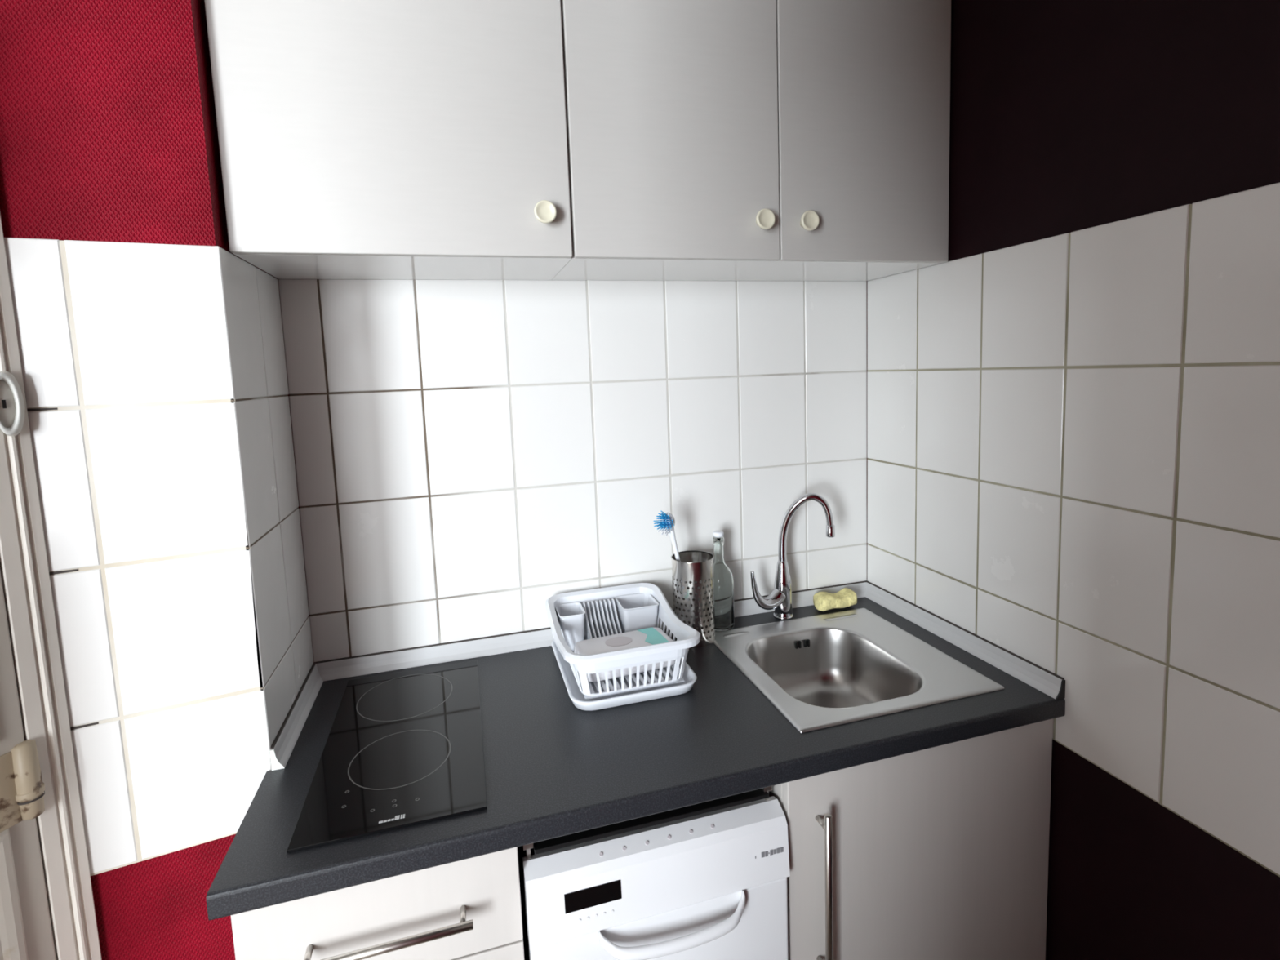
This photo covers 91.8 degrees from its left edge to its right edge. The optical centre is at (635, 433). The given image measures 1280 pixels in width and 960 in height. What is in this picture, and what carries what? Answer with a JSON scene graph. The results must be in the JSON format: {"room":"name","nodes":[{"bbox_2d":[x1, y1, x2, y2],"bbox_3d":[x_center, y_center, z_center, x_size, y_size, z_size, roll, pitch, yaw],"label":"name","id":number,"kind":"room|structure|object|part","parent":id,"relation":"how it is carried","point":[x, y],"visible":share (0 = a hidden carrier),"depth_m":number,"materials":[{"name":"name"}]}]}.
{"room":"kitchen","nodes":[
{"label":"kitchen","id":0,"kind":"room"},
{"bbox_2d":[0,0,313,959],"bbox_3d":[-0.855,0.089,1.269,0.273,2.750,0.678,-4,6,-16],"label":"wall","id":1,"kind":"structure","parent":0,"point":[152,353],"depth_m":0.97,"materials":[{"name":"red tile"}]},
{"bbox_2d":[269,662,323,770],"bbox_3d":[-0.661,0.544,1.228,0.020,0.039,0.340,-4,6,-16],"label":"trim","id":2,"kind":"structure","parent":1,"relation":"attached to","point":[282,748],"depth_m":1.18,"materials":[{"name":"grey plastic"}]},
{"bbox_2d":[275,277,867,662],"bbox_3d":[-0.062,0.017,1.686,1.506,2.750,0.301,-4,6,-16],"label":"wall","id":3,"kind":"structure","parent":0,"point":[469,455],"depth_m":1.49,"materials":[{"name":"white tile"}]},
{"bbox_2d":[204,0,572,279],"bbox_3d":[-0.442,-0.687,1.188,0.573,0.722,0.325,-4,6,-16],"label":"upper cabinet","id":4,"kind":"object","parent":3,"relation":"attached to","point":[379,140],"visible":1,"depth_m":1.07,"materials":[{"name":"white"}]},
{"bbox_3d":[-0.166,-0.405,1.137,0.041,0.041,0.030,-4,6,-16],"label":"knob","id":5,"kind":"part","parent":4,"relation":"part of","materials":[{"name":"white plastic"}]},
{"bbox_2d":[315,580,866,681],"bbox_3d":[-0.025,0.485,1.571,1.436,0.039,0.020,-4,6,-16],"label":"trim","id":6,"kind":"structure","parent":3,"relation":"attached to","point":[384,661],"depth_m":1.47,"materials":[{"name":"grey plastic"}]},
{"bbox_2d":[551,0,951,280],"bbox_3d":[0.247,-0.732,1.380,0.858,0.722,0.325,-4,6,-16],"label":"upper cabinet","id":7,"kind":"object","parent":3,"relation":"attached to","point":[708,140],"visible":1,"depth_m":1.26,"materials":[{"name":"white"}]},
{"bbox_3d":[0.078,-0.708,1.204,0.432,0.722,0.018,-4,6,-16],"label":"door","id":8,"kind":"part","parent":7,"relation":"part of","materials":[{"name":"white laminate"}]},
{"bbox_3d":[0.259,-0.432,1.256,0.041,0.041,0.030,-4,6,-16],"label":"knob","id":9,"kind":"part","parent":7,"relation":"part of","materials":[{"name":"white plastic"}]},
{"bbox_3d":[0.356,-0.439,1.283,0.041,0.041,0.030,-4,6,-16],"label":"knob","id":10,"kind":"part","parent":7,"relation":"part of","materials":[{"name":"white plastic"}]},
{"bbox_3d":[0.491,-0.736,1.319,0.421,0.722,0.018,-4,6,-16],"label":"door","id":11,"kind":"part","parent":7,"relation":"part of","materials":[{"name":"white laminate"}]},
{"bbox_2d":[866,0,1279,959],"bbox_3d":[1.388,0.176,-0.440,0.239,2.750,4.605,-4,6,-16],"label":"wall","id":12,"kind":"structure","parent":0,"point":[1073,413],"depth_m":1.08,"materials":[{"name":"tile"}]},
{"bbox_2d":[865,580,1065,699],"bbox_3d":[0.736,0.465,1.481,0.020,0.039,0.605,-4,6,-16],"label":"trim","id":13,"kind":"structure","parent":12,"relation":"attached to","point":[1046,682],"depth_m":1.39,"materials":[{"name":"grey plastic"}]},
{"bbox_3d":[-0.392,1.703,-0.710,4.000,0.100,5.000,-4,6,-16],"label":"floor","id":14,"kind":"structure","parent":0,"visible":0},
{"bbox_2d":[231,846,524,959],"bbox_3d":[-0.417,1.032,1.176,0.382,0.860,0.598,-4,6,-16],"label":"base cabinet","id":15,"kind":"object","parent":14,"relation":"on","point":[470,908],"visible":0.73,"depth_m":0.90,"materials":[{"name":"white wood"}]},
{"bbox_3d":[-0.349,0.713,0.875,0.234,0.012,0.039,-4,6,-16],"label":"handle","id":16,"kind":"part","parent":15,"relation":"part of","materials":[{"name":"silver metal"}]},
{"bbox_3d":[-0.353,0.937,0.925,0.382,0.290,0.019,-4,6,-16],"label":"drawer","id":17,"kind":"part","parent":15,"relation":"part of","materials":[{"name":"white wood"}]},
{"bbox_2d":[206,596,1065,920],"bbox_3d":[0.053,0.549,1.293,1.444,0.038,0.606,-4,6,-16],"label":"countertop","id":18,"kind":"structure","parent":15,"relation":"on","point":[554,767],"depth_m":1.07,"materials":[{"name":"grey laminate"}]},
{"bbox_2d":[286,660,487,853],"bbox_3d":[-0.429,0.559,1.157,0.276,0.005,0.514,-4,6,-16],"label":"cooktop","id":19,"kind":"object","parent":18,"relation":"in","point":[402,749],"visible":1,"depth_m":1.07,"materials":[{"name":"black glass"}]},
{"bbox_2d":[545,582,700,711],"bbox_3d":[-0.037,0.460,1.379,0.284,0.128,0.347,-4,6,-16],"label":"dish rack","id":20,"kind":"object","parent":18,"relation":"on","point":[574,617],"visible":0.88,"depth_m":1.32,"materials":[{"name":"white plastic"}]},
{"bbox_2d":[555,601,585,650],"bbox_3d":[-0.152,0.456,1.461,0.062,0.088,0.080,-4,6,-16],"label":"cup","id":21,"kind":"object","parent":20,"relation":"on","point":[570,615],"depth_m":1.43,"materials":[{"name":"white plastic"}]},
{"bbox_2d":[573,627,675,681],"bbox_3d":[-0.021,0.477,1.347,0.206,0.058,0.112,-4,6,-20],"label":"packet","id":22,"kind":"object","parent":20,"relation":"in","point":[649,636],"visible":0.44,"depth_m":1.33,"materials":[{"name":"white plastic"}]},
{"bbox_2d":[604,636,631,646],"bbox_3d":[-0.036,0.451,1.345,0.060,0.002,0.048,-4,6,-16],"label":"print","id":23,"kind":"object","parent":22,"relation":"on","point":[609,641],"depth_m":1.34,"materials":[{"name":"grey"}]},
{"bbox_2d":[614,592,658,632],"bbox_3d":[0.005,0.446,1.500,0.089,0.088,0.090,-4,6,-16],"label":"cup","id":24,"kind":"object","parent":20,"relation":"on","point":[636,611],"depth_m":1.47,"materials":[{"name":"white plastic"}]},
{"bbox_2d":[551,639,697,711],"bbox_3d":[-0.035,0.512,1.384,0.267,0.024,0.330,-4,6,-16],"label":"drip tray","id":25,"kind":"object","parent":18,"relation":"on","point":[593,698],"depth_m":1.26,"materials":[{"name":"white plastic"}]},
{"bbox_2d":[671,550,715,647],"bbox_3d":[0.142,0.400,1.510,0.103,0.208,0.103,-4,6,-16],"label":"holder","id":26,"kind":"object","parent":18,"relation":"on","point":[694,566],"visible":0.91,"depth_m":1.47,"materials":[{"name":"silver metal"}]},
{"bbox_2d":[653,511,694,627],"bbox_3d":[0.096,0.334,1.493,0.051,0.325,0.112,1,7,31],"label":"dish brush","id":27,"kind":"object","parent":26,"relation":"in","point":[668,522],"visible":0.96,"depth_m":1.46,"materials":[{"name":"white plastic"}]},
{"bbox_3d":[0.113,0.354,1.508,0.080,0.281,0.016,-7,8,-41],"label":"handle","id":28,"kind":"part","parent":27,"relation":"part of","materials":[{"name":"white plastic"}]},
{"bbox_2d":[705,530,734,631],"bbox_3d":[0.214,0.370,1.574,0.071,0.249,0.071,-4,6,-16],"label":"glass bottle","id":29,"kind":"object","parent":18,"relation":"on","point":[723,580],"visible":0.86,"depth_m":1.55,"materials":[{"name":"clear glass"}]},
{"bbox_2d":[750,493,835,620],"bbox_3d":[0.400,0.318,1.608,0.220,0.332,0.076,-2,6,-2],"label":"tap","id":30,"kind":"object","parent":18,"relation":"on","point":[780,599],"visible":1,"depth_m":1.60,"materials":[{"name":"silver metal"}]},
{"bbox_3d":[0.344,0.401,1.598,0.105,0.112,0.040,-6,7,-34],"label":"lever","id":31,"kind":"part","parent":30,"relation":"part of","materials":[{"name":"silver metal"}]},
{"bbox_3d":[0.438,0.243,1.595,0.139,0.185,0.022,0,6,17],"label":"spout","id":32,"kind":"part","parent":30,"relation":"part of","materials":[{"name":"silver metal"}]},
{"bbox_2d":[813,587,857,611],"bbox_3d":[0.540,0.447,1.675,0.113,0.040,0.059,-4,6,-19],"label":"sponge","id":33,"kind":"object","parent":18,"relation":"on","point":[845,597],"visible":1,"depth_m":1.66,"materials":[{"name":"yellow plastic"}]},
{"bbox_2d":[707,608,1004,733],"bbox_3d":[0.460,0.574,1.398,0.460,0.150,0.449,-4,6,-16],"label":"sink","id":34,"kind":"object","parent":18,"relation":"in","point":[830,669],"visible":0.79,"depth_m":1.47,"materials":[{"name":"silver metal"}]},
{"bbox_3d":[0.432,0.580,1.378,0.300,0.144,0.338,-4,6,-16],"label":"bowl","id":35,"kind":"part","parent":34,"relation":"part of","materials":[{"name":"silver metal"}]},
{"bbox_2d":[517,786,790,959],"bbox_3d":[-0.011,1.004,1.277,0.440,0.826,0.601,-4,6,-16],"label":"dishwasher","id":36,"kind":"object","parent":14,"relation":"on","point":[706,880],"visible":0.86,"depth_m":1.00,"materials":[{"name":"white plastic"}]},
{"bbox_3d":[0.035,0.639,1.027,0.404,0.008,0.017,-4,6,-16],"label":"rail","id":37,"kind":"part","parent":36,"relation":"part of","materials":[{"name":"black plastic"}]},
{"bbox_3d":[0.056,1.067,1.056,0.438,0.598,0.049,-4,6,-16],"label":"door","id":38,"kind":"part","parent":36,"relation":"part of","materials":[{"name":"white metal"}]},
{"bbox_3d":[0.067,0.791,0.989,0.246,0.045,0.042,-4,6,-16],"label":"handle","id":39,"kind":"part","parent":36,"relation":"part of","materials":[{"name":"white plastic"}]},
{"bbox_2d":[768,718,1053,959],"bbox_3d":[0.485,0.973,1.428,0.584,0.860,0.598,-4,6,-16],"label":"base cabinet","id":40,"kind":"object","parent":14,"relation":"on","point":[941,852],"visible":0.52,"depth_m":1.16,"materials":[{"name":"white wood"}]},
{"bbox_3d":[0.328,0.805,1.076,0.012,0.325,0.039,-4,6,-16],"label":"handle","id":41,"kind":"part","parent":40,"relation":"part of","materials":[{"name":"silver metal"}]},
{"bbox_3d":[-1.814,0.184,0.680,1.805,2.750,0.100,-4,6,-16],"label":"wall","id":42,"kind":"structure","parent":0,"visible":0},
{"bbox_2d":[0,212,102,959],"bbox_3d":[-0.939,0.424,0.715,0.089,2.200,0.477,-1,6,10],"label":"door","id":43,"kind":"structure","parent":42,"relation":"in","point":[47,912],"depth_m":0.90,"materials":[{"name":"beige paint"}]},
{"bbox_2d":[0,371,24,435],"bbox_3d":[-0.879,-0.042,0.868,0.016,0.092,0.038,0,6,21],"label":"door knob","id":44,"kind":"object","parent":43,"relation":"attached to","point":[11,400],"visible":1,"depth_m":0.87,"materials":[{"name":"white metal"}]},
{"bbox_3d":[-0.890,0.968,0.863,0.009,0.817,0.118,0,6,21],"label":"moulding","id":45,"kind":"part","parent":43,"relation":"part of","materials":[{"name":"beige paint"}]}
]}

